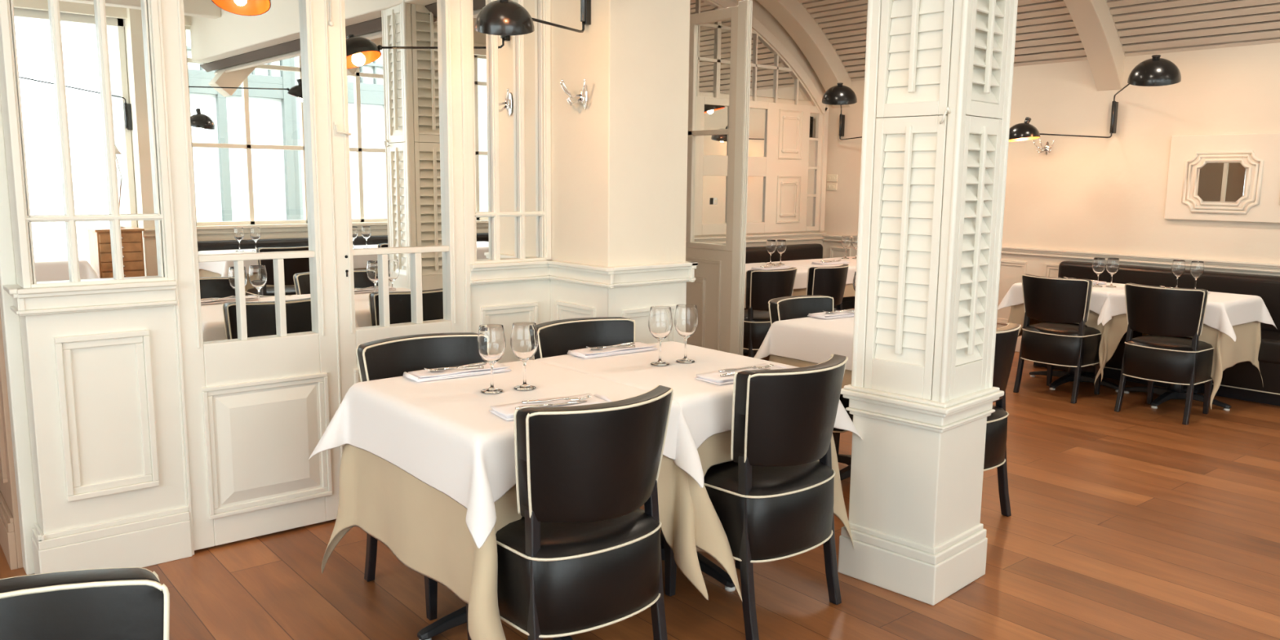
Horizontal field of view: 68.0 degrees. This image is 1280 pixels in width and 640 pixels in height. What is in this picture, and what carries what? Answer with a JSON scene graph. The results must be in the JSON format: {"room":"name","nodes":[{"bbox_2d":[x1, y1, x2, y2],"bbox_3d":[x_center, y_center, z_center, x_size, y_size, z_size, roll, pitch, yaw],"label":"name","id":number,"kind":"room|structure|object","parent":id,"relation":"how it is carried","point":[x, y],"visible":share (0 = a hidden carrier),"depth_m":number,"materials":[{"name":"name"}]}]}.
{"room":"restaurant dining room","nodes":[
{"label":"restaurant dining room","id":0,"kind":"room"},
{"bbox_2d":[0,311,22,569],"bbox_3d":[-4.362,-0.590,3.523,3.005,2.850,3.740,-6,11,-39],"label":"wall","id":1,"kind":"structure","parent":0,"point":[10,533],"depth_m":3.38,"materials":[{"name":"beige paint"}]},
{"bbox_2d":[0,36,551,573],"bbox_3d":[-1.255,-0.589,3.732,2.135,2.850,0.190,-6,11,-39],"label":"wall","id":2,"kind":"structure","parent":0,"point":[100,360],"depth_m":3.31,"materials":[{"name":"white paint"}]},
{"bbox_2d":[0,92,37,574],"bbox_3d":[-2.153,-0.516,3.178,0.048,2.850,0.091,-6,11,-39],"label":"trim","id":3,"kind":"structure","parent":2,"relation":"attached to","point":[11,322],"depth_m":3.25,"materials":[{"name":"white paint"}]},
{"bbox_2d":[0,0,174,288],"bbox_3d":[-1.841,-0.812,3.152,0.457,1.390,0.046,-6,11,-39],"label":"window","id":4,"kind":"structure","parent":2,"relation":"in","point":[83,78],"depth_m":3.18,"materials":[{"name":"white paint"}]},
{"bbox_2d":[160,0,341,550],"bbox_3d":[-1.429,-0.345,3.570,0.607,2.388,0.059,-6,11,-39],"label":"door","id":5,"kind":"structure","parent":2,"relation":"in","point":[246,80],"depth_m":3.58,"materials":[{"name":"white paint"}]},
{"bbox_2d":[157,0,471,555],"bbox_3d":[-1.218,-0.379,3.749,1.197,2.430,0.062,-6,11,-39],"label":"trim","id":6,"kind":"structure","parent":2,"relation":"attached to","point":[462,2],"depth_m":3.70,"materials":[{"name":"white paint"}]},
{"bbox_2d":[326,0,465,448],"bbox_3d":[-0.989,-0.393,3.927,0.571,2.388,0.063,-6,11,-39],"label":"door","id":7,"kind":"structure","parent":2,"relation":"in","point":[395,65],"depth_m":3.90,"materials":[{"name":"white paint"}]},
{"bbox_2d":[466,0,551,264],"bbox_3d":[-0.582,-0.951,4.179,0.428,1.390,0.046,-6,11,-39],"label":"window","id":8,"kind":"structure","parent":2,"relation":"in","point":[508,77],"depth_m":4.22,"materials":[{"name":"white paint"}]},
{"bbox_2d":[0,351,1279,639],"bbox_3d":[0.262,0.922,3.771,10.600,0.120,9.600,-6,11,-39],"label":"floor","id":9,"kind":"structure","parent":0,"point":[1135,522],"depth_m":3.46,"materials":[{"name":"brown wood"}]},
{"bbox_2d":[0,567,169,639],"bbox_3d":[-0.775,0.812,1.149,0.477,0.842,0.540,-6,11,-39],"label":"dining chair","id":10,"kind":"object","parent":9,"relation":"on","point":[116,603],"visible":1,"depth_m":1.32,"materials":[{"name":"black leather"}]},
{"bbox_2d":[355,332,485,620],"bbox_3d":[-0.666,0.502,3.260,0.477,0.842,0.540,-6,11,-39],"label":"dining chair","id":11,"kind":"object","parent":9,"relation":"on","point":[393,357],"visible":0.3,"depth_m":3.32,"materials":[{"name":"black leather"}]},
{"bbox_2d":[417,605,573,639],"bbox_3d":[-0.413,0.593,3.033,0.660,0.733,0.776,-6,11,-39],"label":"dining table","id":12,"kind":"object","parent":9,"relation":"on","point":[459,617],"visible":0.11,"depth_m":2.91,"materials":[{"name":"black metal"}]},
{"bbox_2d":[321,444,708,639],"bbox_3d":[-0.415,0.556,2.991,0.822,0.665,1.101,-6,11,-39],"label":"cloth","id":13,"kind":"object","parent":12,"relation":"on","point":[424,528],"visible":0.47,"depth_m":2.81,"materials":[{"name":"beige fabric"}]},
{"bbox_2d":[308,360,702,548],"bbox_3d":[-0.446,0.347,2.968,0.858,0.252,1.072,-6,11,-39],"label":"tablecloth","id":14,"kind":"object","parent":13,"relation":"on","point":[444,433],"visible":0.66,"depth_m":2.80,"materials":[{"name":"white fabric"}]},
{"bbox_2d":[403,362,511,382],"bbox_3d":[-0.619,0.171,3.201,0.353,0.018,0.130,-5,10,-35],"label":"napkin","id":15,"kind":"object","parent":14,"relation":"on","point":[420,375],"visible":0.82,"depth_m":3.15,"materials":[{"name":"white fabric"}]},
{"bbox_2d":[424,365,484,371],"bbox_3d":[-0.622,0.163,3.179,0.200,0.018,0.024,-4,9,-27],"label":"fork","id":16,"kind":"object","parent":15,"relation":"on","point":[475,366],"visible":1,"depth_m":3.18,"materials":[{"name":"silver metal"}]},
{"bbox_2d":[430,361,486,371],"bbox_3d":[-0.619,0.159,3.225,0.222,0.010,0.018,-7,11,-41],"label":"table knife","id":17,"kind":"object","parent":15,"relation":"on","point":[484,362],"visible":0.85,"depth_m":3.26,"materials":[{"name":"silver metal"}]},
{"bbox_2d":[477,324,506,393],"bbox_3d":[-0.458,0.119,2.928,0.087,0.205,0.087,5,10,29],"label":"wine glass","id":18,"kind":"object","parent":14,"relation":"on","point":[491,346],"visible":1,"depth_m":2.89,"materials":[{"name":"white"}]},
{"bbox_2d":[510,321,537,390],"bbox_3d":[-0.363,0.113,2.979,0.087,0.205,0.087,0,8,-1],"label":"wine glass","id":19,"kind":"object","parent":14,"relation":"on","point":[524,335],"visible":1,"depth_m":2.94,"materials":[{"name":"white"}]},
{"bbox_2d":[488,392,613,421],"bbox_3d":[-0.246,0.245,2.724,0.353,0.018,0.130,-5,10,-31],"label":"napkin","id":20,"kind":"object","parent":14,"relation":"on","point":[506,411],"visible":0.43,"depth_m":2.72,"materials":[{"name":"white fabric"}]},
{"bbox_2d":[515,400,587,409],"bbox_3d":[-0.248,0.241,2.698,0.222,0.010,0.018,-4,9,-27],"label":"table knife","id":21,"kind":"object","parent":20,"relation":"on","point":[578,402],"visible":0.94,"depth_m":2.69,"materials":[{"name":"silver metal"}]},
{"bbox_2d":[521,395,591,404],"bbox_3d":[-0.241,0.232,2.743,0.201,0.018,0.024,-1,9,-13],"label":"fork","id":22,"kind":"object","parent":20,"relation":"on","point":[528,402],"visible":1,"depth_m":2.74,"materials":[{"name":"silver metal"}]},
{"bbox_2d":[466,384,673,639],"bbox_3d":[-0.204,0.598,2.644,0.477,0.842,0.540,-6,11,-39],"label":"dining chair","id":23,"kind":"object","parent":9,"relation":"on","point":[583,555],"visible":0.98,"depth_m":2.42,"materials":[{"name":"black leather"}]},
{"bbox_2d":[533,316,635,359],"bbox_3d":[-0.135,0.444,3.693,0.477,0.842,0.540,-6,11,-39],"label":"dining chair","id":24,"kind":"object","parent":9,"relation":"on","point":[555,338],"visible":0.23,"depth_m":3.81,"materials":[{"name":"black leather"}]},
{"bbox_2d":[548,0,697,343],"bbox_3d":[-0.181,-0.679,4.424,0.530,2.850,0.780,-6,11,-39],"label":"pilaster","id":25,"kind":"object","parent":9,"relation":"on","point":[619,163],"visible":0.5,"depth_m":4.15,"materials":[{"name":"beige paint"}]},
{"bbox_2d":[475,0,591,35],"bbox_3d":[-0.395,-1.265,3.326,0.406,0.522,1.438,1,8,0],"label":"wall lamp","id":26,"kind":"object","parent":25,"relation":"attached to","point":[498,17],"visible":1,"depth_m":3.37,"materials":[{"name":"black metal"}]},
{"bbox_2d":[559,78,586,110],"bbox_3d":[-0.287,-0.962,4.048,0.122,0.121,0.150,0,8,-1],"label":"coat hook","id":27,"kind":"object","parent":25,"relation":"attached to","point":[583,95],"visible":1,"depth_m":4.07,"materials":[{"name":"silver metal"}]},
{"bbox_2d":[660,529,735,591],"bbox_3d":[0.120,0.535,3.468,0.660,0.733,0.776,-6,11,-39],"label":"dining table","id":28,"kind":"object","parent":9,"relation":"on","point":[707,566],"visible":0.13,"depth_m":3.33,"materials":[{"name":"black metal"}]},
{"bbox_2d":[687,430,853,602],"bbox_3d":[0.192,0.501,3.429,0.802,0.671,1.086,-6,11,-39],"label":"cloth","id":29,"kind":"object","parent":28,"relation":"on","point":[710,536],"visible":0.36,"depth_m":2.89,"materials":[{"name":"beige fabric"}]},
{"bbox_2d":[534,341,862,488],"bbox_3d":[0.155,0.283,3.444,0.889,0.252,1.103,-6,11,-39],"label":"tablecloth","id":30,"kind":"object","parent":29,"relation":"on","point":[706,407],"visible":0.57,"depth_m":3.21,"materials":[{"name":"white fabric"}]},
{"bbox_2d":[567,342,657,358],"bbox_3d":[-0.107,0.112,3.638,0.353,0.018,0.130,-6,11,-37],"label":"napkin","id":31,"kind":"object","parent":30,"relation":"on","point":[586,353],"visible":0.88,"depth_m":3.59,"materials":[{"name":"white fabric"}]},
{"bbox_2d":[586,345,635,349],"bbox_3d":[-0.109,0.104,3.615,0.200,0.018,0.024,-4,9,-27],"label":"fork","id":32,"kind":"object","parent":31,"relation":"on","point":[624,346],"visible":1,"depth_m":3.62,"materials":[{"name":"silver metal"}]},
{"bbox_2d":[590,342,635,349],"bbox_3d":[-0.108,0.100,3.661,0.222,0.010,0.018,-7,11,-41],"label":"table knife","id":33,"kind":"object","parent":31,"relation":"on","point":[628,343],"visible":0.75,"depth_m":3.69,"materials":[{"name":"silver metal"}]},
{"bbox_2d":[648,306,672,365],"bbox_3d":[0.073,0.057,3.392,0.087,0.205,0.087,2,8,7],"label":"wine glass","id":34,"kind":"object","parent":30,"relation":"on","point":[660,319],"visible":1,"depth_m":3.35,"materials":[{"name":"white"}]},
{"bbox_2d":[674,304,697,363],"bbox_3d":[0.167,0.049,3.447,0.087,0.205,0.087,5,9,25],"label":"wine glass","id":35,"kind":"object","parent":30,"relation":"on","point":[686,317],"visible":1,"depth_m":3.41,"materials":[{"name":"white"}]},
{"bbox_2d":[694,363,788,385],"bbox_3d":[0.359,0.179,3.212,0.353,0.018,0.130,-6,10,-36],"label":"napkin","id":36,"kind":"object","parent":30,"relation":"on","point":[713,377],"visible":0.52,"depth_m":3.15,"materials":[{"name":"white fabric"}]},
{"bbox_2d":[720,368,770,377],"bbox_3d":[0.359,0.175,3.186,0.222,0.010,0.018,-5,10,-34],"label":"table knife","id":37,"kind":"object","parent":36,"relation":"on","point":[732,373],"visible":0.4,"depth_m":3.14,"materials":[{"name":"silver metal"}]},
{"bbox_2d":[719,364,773,372],"bbox_3d":[0.362,0.166,3.231,0.201,0.018,0.024,-3,9,-20],"label":"fork","id":38,"kind":"object","parent":36,"relation":"on","point":[769,365],"visible":1,"depth_m":3.23,"materials":[{"name":"silver metal"}]},
{"bbox_2d":[685,0,752,355],"bbox_3d":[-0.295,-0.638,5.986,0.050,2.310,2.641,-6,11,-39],"label":"door","id":39,"kind":"structure","parent":9,"relation":"on","point":[717,291],"depth_m":5.07,"materials":[{"name":"white paint"}]},
{"bbox_2d":[755,0,851,107],"bbox_3d":[0.192,-2.515,7.680,4.872,1.303,0.210,-6,11,-39],"label":"trim","id":40,"kind":"structure","parent":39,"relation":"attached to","point":[827,64],"depth_m":8.76,"materials":[{"name":"beige paint"}]},
{"bbox_2d":[742,348,758,353],"bbox_3d":[1.002,-0.069,7.747,0.712,0.698,0.662,-6,11,-39],"label":"dining table","id":41,"kind":"object","parent":9,"relation":"on","point":[744,351],"visible":0.02,"depth_m":7.64,"materials":[{"name":"black metal"}]},
{"bbox_2d":[791,288,807,296],"bbox_3d":[1.007,-0.251,7.716,0.797,0.347,0.757,-6,11,-39],"label":"cloth","id":42,"kind":"object","parent":41,"relation":"on","point":[802,291],"visible":0.11,"depth_m":7.49,"materials":[{"name":"beige fabric"}]},
{"bbox_2d":[745,262,811,288],"bbox_3d":[1.008,-0.328,7.705,0.912,0.198,0.873,-6,11,-39],"label":"tablecloth","id":43,"kind":"object","parent":42,"relation":"on","point":[801,280],"visible":0.2,"depth_m":7.49,"materials":[{"name":"white fabric"}]},
{"bbox_2d":[751,265,790,270],"bbox_3d":[1.046,-0.419,7.559,0.353,0.018,0.130,-7,11,-41],"label":"napkin","id":44,"kind":"object","parent":43,"relation":"on","point":[759,268],"visible":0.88,"depth_m":7.50,"materials":[{"name":"white fabric"}]},
{"bbox_2d":[765,239,776,264],"bbox_3d":[1.097,-0.569,7.944,0.087,0.205,0.087,-1,8,-9],"label":"wine glass","id":45,"kind":"object","parent":43,"relation":"on","point":[771,246],"visible":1,"depth_m":7.91,"materials":[{"name":"clear glass"}]},
{"bbox_2d":[776,239,786,264],"bbox_3d":[1.183,-0.570,7.957,0.087,0.205,0.087,5,9,26],"label":"wine glass","id":46,"kind":"object","parent":43,"relation":"on","point":[780,244],"visible":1,"depth_m":7.92,"materials":[{"name":"clear glass"}]},
{"bbox_2d":[659,354,848,639],"bbox_3d":[0.381,0.531,3.134,0.477,0.842,0.540,-7,11,-41],"label":"dining chair","id":47,"kind":"object","parent":9,"relation":"on","point":[774,500],"visible":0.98,"depth_m":2.91,"materials":[{"name":"black leather"}]},
{"bbox_2d":[742,266,796,357],"bbox_3d":[0.849,0.012,6.862,0.448,0.792,0.507,-6,10,-36],"label":"dining chair","id":48,"kind":"object","parent":9,"relation":"on","point":[762,286],"visible":0.52,"depth_m":6.63,"materials":[{"name":"black leather"}]},
{"bbox_2d":[744,243,854,310],"bbox_3d":[0.550,-0.185,8.150,3.550,0.800,0.581,-6,11,-39],"label":"banquette","id":49,"kind":"object","parent":9,"relation":"on","point":[811,251],"visible":0.11,"depth_m":8.99,"materials":[{"name":"black leather"}]},
{"bbox_2d":[768,295,853,461],"bbox_3d":[0.906,0.314,4.735,0.462,0.817,0.523,-7,12,-43],"label":"dining chair","id":50,"kind":"object","parent":9,"relation":"on","point":[786,308],"visible":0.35,"depth_m":4.82,"materials":[{"name":"black leather"}]},
{"bbox_2d":[805,263,848,311],"bbox_3d":[1.294,-0.025,7.149,0.507,0.792,0.448,9,12,44],"label":"dining chair","id":51,"kind":"object","parent":9,"relation":"on","point":[830,282],"visible":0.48,"depth_m":6.89,"materials":[{"name":"black leather"}]},
{"bbox_2d":[837,453,851,480],"bbox_3d":[1.102,0.391,4.519,0.660,0.730,0.672,-6,11,-39],"label":"dining table","id":52,"kind":"object","parent":9,"relation":"on","point":[845,473],"visible":0.02,"depth_m":4.56,"materials":[{"name":"black metal"}]},
{"bbox_2d":[768,355,851,388],"bbox_3d":[1.104,0.223,4.495,0.719,0.408,0.788,-6,11,-39],"label":"cloth","id":53,"kind":"object","parent":52,"relation":"on","point":[846,380],"visible":0.14,"depth_m":4.43,"materials":[{"name":"beige fabric"}]},
{"bbox_2d":[754,315,853,370],"bbox_3d":[1.094,0.123,4.471,0.847,0.209,0.888,-6,11,-39],"label":"tablecloth","id":54,"kind":"object","parent":53,"relation":"on","point":[813,340],"visible":0.38,"depth_m":4.39,"materials":[{"name":"white fabric"}]},
{"bbox_2d":[807,308,854,319],"bbox_3d":[0.996,-0.033,4.718,0.353,0.018,0.130,-5,10,-34],"label":"napkin","id":55,"kind":"object","parent":54,"relation":"on","point":[837,314],"visible":0.7,"depth_m":4.65,"materials":[{"name":"white fabric"}]},
{"bbox_2d":[823,310,854,312],"bbox_3d":[0.993,-0.040,4.696,0.200,0.018,0.024,-3,9,-25],"label":"fork","id":56,"kind":"object","parent":55,"relation":"on","point":[851,311],"visible":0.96,"depth_m":4.71,"materials":[{"name":"silver metal"}]},
{"bbox_2d":[825,308,853,313],"bbox_3d":[0.997,-0.045,4.742,0.222,0.010,0.018,-6,11,-39],"label":"table knife","id":57,"kind":"object","parent":55,"relation":"on","point":[849,309],"visible":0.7,"depth_m":4.77,"materials":[{"name":"silver metal"}]},
{"bbox_2d":[853,271,856,291],"bbox_3d":[1.127,-0.142,4.830,0.087,0.205,0.087,-3,9,-21],"label":"wine glass","id":58,"kind":"object","parent":54,"relation":"on","point":[855,274],"visible":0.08,"depth_m":4.81,"materials":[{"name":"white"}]},
{"bbox_2d":[837,0,1017,605],"bbox_3d":[0.996,-0.293,3.259,0.414,2.450,0.414,-8,12,-44],"label":"column","id":59,"kind":"structure","parent":9,"relation":"on","point":[921,393],"depth_m":3.17,"materials":[{"name":"white paint"}]},
{"bbox_2d":[863,115,947,399],"bbox_3d":[0.886,-0.207,3.163,0.036,0.921,0.254,-8,12,-44],"label":"shutter","id":60,"kind":"object","parent":59,"relation":"hanging from","point":[908,178],"depth_m":3.16,"materials":[{"name":"white paint"}]},
{"bbox_2d":[875,0,954,118],"bbox_3d":[0.896,-1.077,3.035,0.036,0.833,0.254,-8,12,-44],"label":"shutter","id":61,"kind":"object","parent":59,"relation":"hanging from","point":[915,38],"depth_m":3.06,"materials":[{"name":"white paint"}]},
{"bbox_2d":[948,115,1001,399],"bbox_3d":[1.103,-0.204,3.161,0.254,0.921,0.036,-8,12,-44],"label":"shutter","id":62,"kind":"object","parent":59,"relation":"hanging from","point":[980,172],"depth_m":3.16,"materials":[{"name":"white paint"}]},
{"bbox_2d":[965,0,1009,119],"bbox_3d":[1.112,-1.074,3.033,0.254,0.833,0.036,-8,12,-44],"label":"shutter","id":63,"kind":"object","parent":59,"relation":"hanging from","point":[988,34],"depth_m":3.07,"materials":[{"name":"white paint"}]},
{"bbox_2d":[983,322,1021,516],"bbox_3d":[1.296,0.417,4.031,0.467,0.825,0.529,-5,10,-33],"label":"dining chair","id":64,"kind":"object","parent":9,"relation":"on","point":[995,451],"visible":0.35,"depth_m":3.88,"materials":[{"name":"black leather"}]},
{"bbox_2d":[1013,274,1102,404],"bbox_3d":[2.825,0.102,6.349,0.515,0.804,0.455,-6,11,-39],"label":"dining chair","id":65,"kind":"object","parent":9,"relation":"on","point":[1062,303],"visible":0.99,"depth_m":6.17,"materials":[{"name":"black leather"}]},
{"bbox_2d":[1029,366,1119,391],"bbox_3d":[3.086,0.109,6.686,0.660,0.698,0.660,-6,11,-39],"label":"dining table","id":66,"kind":"object","parent":9,"relation":"on","point":[1064,376],"visible":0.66,"depth_m":6.65,"materials":[{"name":"black metal"}]},
{"bbox_2d":[1007,303,1147,381],"bbox_3d":[3.077,0.052,6.671,0.762,0.600,0.787,-6,11,-39],"label":"cloth","id":67,"kind":"object","parent":66,"relation":"on","point":[1016,315],"visible":0.12,"depth_m":6.61,"materials":[{"name":"beige fabric"}]},
{"bbox_2d":[997,282,1124,325],"bbox_3d":[3.075,-0.143,6.638,0.848,0.209,0.858,-6,11,-39],"label":"tablecloth","id":68,"kind":"object","parent":67,"relation":"on","point":[1014,296],"visible":0.22,"depth_m":6.34,"materials":[{"name":"white fabric"}]},
{"bbox_2d":[1092,257,1106,286],"bbox_3d":[3.136,-0.328,6.488,0.083,0.195,0.083,3,9,15],"label":"wine glass","id":69,"kind":"object","parent":68,"relation":"on","point":[1099,264],"visible":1,"depth_m":6.46,"materials":[{"name":"clear glass"}]},
{"bbox_2d":[1093,280,1106,284],"bbox_3d":[3.127,-0.280,6.765,0.130,0.018,0.353,-6,11,-37],"label":"napkin","id":70,"kind":"object","parent":68,"relation":"on","point":[1100,282],"visible":0.23,"depth_m":6.63,"materials":[{"name":"white fabric"}]},
{"bbox_2d":[1106,257,1119,287],"bbox_3d":[3.226,-0.325,6.479,0.083,0.195,0.083,6,10,30],"label":"wine glass","id":71,"kind":"object","parent":68,"relation":"on","point":[1113,264],"visible":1,"depth_m":6.45,"materials":[{"name":"clear glass"}]},
{"bbox_2d":[1033,260,1279,405],"bbox_3d":[4.872,0.254,5.476,0.581,0.800,5.300,-6,11,-39],"label":"banquette","id":72,"kind":"object","parent":9,"relation":"on","point":[1242,380],"visible":0.2,"depth_m":6.52,"materials":[{"name":"black leather"}]},
{"bbox_2d":[1114,283,1214,425],"bbox_3d":[3.254,0.182,5.834,0.515,0.804,0.455,-6,11,-39],"label":"dining chair","id":73,"kind":"object","parent":9,"relation":"on","point":[1169,317],"visible":0.99,"depth_m":5.66,"materials":[{"name":"black leather"}]},
{"bbox_2d":[1124,383,1231,410],"bbox_3d":[3.512,0.189,6.175,0.660,0.698,0.660,-6,11,-39],"label":"dining table","id":74,"kind":"object","parent":9,"relation":"on","point":[1174,391],"visible":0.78,"depth_m":6.16,"materials":[{"name":"black metal"}]},
{"bbox_2d":[1093,313,1262,408],"bbox_3d":[3.505,0.153,6.158,0.760,0.640,0.797,-6,11,-39],"label":"cloth","id":75,"kind":"object","parent":74,"relation":"on","point":[1227,353],"visible":0.44,"depth_m":5.96,"materials":[{"name":"beige fabric"}]},
{"bbox_2d":[1097,290,1276,342],"bbox_3d":[3.514,-0.060,6.128,0.844,0.216,0.869,-6,11,-39],"label":"tablecloth","id":76,"kind":"object","parent":75,"relation":"on","point":[1224,311],"visible":0.44,"depth_m":5.88,"materials":[{"name":"white fabric"}]},
{"bbox_2d":[1171,259,1185,288],"bbox_3d":[3.614,-0.305,6.372,0.083,0.195,0.083,-5,10,-34],"label":"wine glass","id":77,"kind":"object","parent":76,"relation":"on","point":[1178,267],"visible":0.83,"depth_m":6.34,"materials":[{"name":"clear glass"}]},
{"bbox_2d":[1189,261,1204,288],"bbox_3d":[3.687,-0.292,6.285,0.083,0.195,0.083,7,11,37],"label":"wine glass","id":78,"kind":"object","parent":76,"relation":"on","point":[1197,268],"visible":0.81,"depth_m":6.25,"materials":[{"name":"clear glass"}]},
{"bbox_3d":[1.589,-0.134,8.225,0.712,0.698,0.662,-6,11,-39],"label":"dining table","id":79,"kind":"object","parent":9,"relation":"on","visible":0},
{"bbox_2d":[843,283,855,297],"bbox_3d":[1.594,-0.316,8.195,0.798,0.347,0.757,-6,11,-39],"label":"cloth","id":80,"kind":"object","parent":79,"relation":"on","point":[849,291],"visible":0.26,"depth_m":7.88,"materials":[{"name":"beige fabric"}]},
{"bbox_2d":[766,258,856,284],"bbox_3d":[1.595,-0.393,8.183,0.911,0.198,0.871,-6,11,-39],"label":"tablecloth","id":81,"kind":"object","parent":80,"relation":"on","point":[807,263],"visible":0.29,"depth_m":8.01,"materials":[{"name":"white fabric"}]},
{"bbox_2d":[811,260,848,264],"bbox_3d":[1.632,-0.493,8.101,0.353,0.018,0.130,-5,10,-34],"label":"napkin","id":82,"kind":"object","parent":81,"relation":"on","point":[839,261],"visible":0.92,"depth_m":8.05,"materials":[{"name":"white fabric"}]},
{"bbox_3d":[2.098,-0.190,8.641,0.660,0.698,0.662,-6,11,-39],"label":"dining table","id":83,"kind":"object","parent":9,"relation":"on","visible":0},
{"bbox_3d":[2.101,-0.372,8.613,0.615,0.347,0.749,-6,11,-39],"label":"cloth","id":84,"kind":"object","parent":83,"relation":"on","visible":0},
{"bbox_2d":[825,256,857,261],"bbox_3d":[2.104,-0.449,8.599,0.730,0.198,0.869,-6,11,-39],"label":"tablecloth","id":85,"kind":"object","parent":84,"relation":"on","point":[850,259],"visible":0.15,"depth_m":8.61,"materials":[{"name":"white fabric"}]},
{"bbox_2d":[840,235,850,258],"bbox_3d":[1.876,-0.664,8.644,0.087,0.205,0.087,4,9,19],"label":"wine glass","id":86,"kind":"object","parent":85,"relation":"on","point":[846,240],"visible":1,"depth_m":8.61,"materials":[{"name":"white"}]},
{"bbox_2d":[852,235,857,258],"bbox_3d":[1.976,-0.664,8.655,0.087,0.205,0.087,0,8,-5],"label":"wine glass","id":87,"kind":"object","parent":85,"relation":"on","point":[855,237],"visible":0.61,"depth_m":8.62,"materials":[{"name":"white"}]},
{"bbox_2d":[693,0,828,247],"bbox_3d":[-0.025,-1.583,7.992,5.100,3.600,0.200,-6,11,-39],"label":"wall","id":88,"kind":"structure","parent":0,"point":[761,14],"depth_m":8.88,"materials":[{"name":"beige paint"}]},
{"bbox_2d":[689,0,828,235],"bbox_3d":[0.021,-1.777,7.833,4.686,2.191,0.055,-6,11,-39],"label":"panelling","id":89,"kind":"object","parent":88,"relation":"attached to","point":[788,143],"visible":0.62,"depth_m":8.80,"materials":[{"name":"beige paint"}]},
{"bbox_2d":[712,197,717,204],"bbox_3d":[0.673,-1.061,8.477,0.048,0.060,0.011,-6,11,-39],"label":"wall socket","id":90,"kind":"object","parent":89,"relation":"attached to","point":[715,199],"visible":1,"depth_m":8.47,"materials":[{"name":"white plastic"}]},
{"bbox_2d":[689,0,810,101],"bbox_3d":[0.007,-2.354,7.760,4.297,0.848,0.010,-6,11,-39],"label":"window","id":91,"kind":"structure","parent":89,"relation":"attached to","point":[771,76],"depth_m":8.43,"materials":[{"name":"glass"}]},
{"bbox_2d":[693,232,826,244],"bbox_3d":[-0.040,-0.225,8.034,4.900,0.900,0.040,-6,11,-39],"label":"trim","id":92,"kind":"structure","parent":88,"relation":"attached to","point":[809,236],"depth_m":8.99,"materials":[{"name":"beige paint"}]},
{"bbox_2d":[798,0,1279,81],"bbox_3d":[2.727,-2.174,4.620,4.822,1.231,8.500,-6,11,-39],"label":"ceiling","id":93,"kind":"structure","parent":0,"point":[1045,28],"depth_m":6.97,"materials":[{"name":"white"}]},
{"bbox_2d":[822,36,1279,328],"bbox_3d":[4.890,-1.223,5.896,0.214,3.600,9.730,-6,11,-39],"label":"wall","id":94,"kind":"structure","parent":0,"point":[1105,195],"depth_m":7.32,"materials":[{"name":"beige paint"}]},
{"bbox_2d":[826,182,837,190],"bbox_3d":[1.897,-1.319,9.388,0.018,0.068,0.125,-6,11,-39],"label":"switch plate","id":95,"kind":"object","parent":94,"relation":"attached to","point":[830,186],"visible":1,"depth_m":9.39,"materials":[{"name":"beige plastic"}]},
{"bbox_2d":[826,174,837,181],"bbox_3d":[1.898,-1.403,9.376,0.018,0.068,0.125,-6,11,-39],"label":"switch plate","id":96,"kind":"object","parent":94,"relation":"attached to","point":[829,177],"visible":1,"depth_m":9.37,"materials":[{"name":"beige plastic"}]},
{"bbox_2d":[822,82,862,139],"bbox_3d":[1.961,-1.858,8.449,0.975,0.444,1.174,-6,11,-39],"label":"wall lamp","id":97,"kind":"object","parent":94,"relation":"attached to","point":[840,95],"visible":0.52,"depth_m":8.10,"materials":[{"name":"black metal"}]},
{"bbox_2d":[1032,139,1054,155],"bbox_3d":[3.244,-1.388,7.633,0.122,0.121,0.150,0,8,-1],"label":"coat hook","id":98,"kind":"object","parent":94,"relation":"attached to","point":[1046,148],"visible":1,"depth_m":7.66,"materials":[{"name":"silver metal"}]},
{"bbox_2d":[822,235,1279,351],"bbox_3d":[4.429,0.066,6.455,0.040,0.878,8.200,-6,11,-39],"label":"trim","id":99,"kind":"structure","parent":94,"relation":"attached to","point":[1139,259],"depth_m":7.22,"materials":[{"name":"beige paint"}]},
{"bbox_2d":[1063,0,1124,90],"bbox_3d":[1.826,-2.209,5.719,4.872,1.303,0.190,-6,11,-39],"label":"beam","id":100,"kind":"structure","parent":94,"relation":"attached to","point":[1093,21],"depth_m":7.02,"materials":[{"name":"beige paint"}]},
{"bbox_2d":[1008,54,1181,142],"bbox_3d":[3.367,-1.560,6.821,0.907,0.542,1.165,-6,11,-39],"label":"wall lamp","id":101,"kind":"object","parent":94,"relation":"attached to","point":[1157,71],"visible":0.94,"depth_m":6.24,"materials":[{"name":"black metal"}]},
{"bbox_2d":[1164,133,1279,223],"bbox_3d":[4.492,-0.931,6.236,0.049,0.605,1.925,-6,11,-39],"label":"wall panel","id":102,"kind":"object","parent":94,"relation":"attached to","point":[1231,177],"visible":1,"depth_m":6.67,"materials":[{"name":"beige paint"}]},
{"bbox_2d":[1197,162,1246,202],"bbox_3d":[4.100,-0.972,6.690,0.004,0.274,0.296,-6,11,-39],"label":"octagonal mirror","id":103,"kind":"object","parent":102,"relation":"attached to","point":[1217,182],"depth_m":6.68,"materials":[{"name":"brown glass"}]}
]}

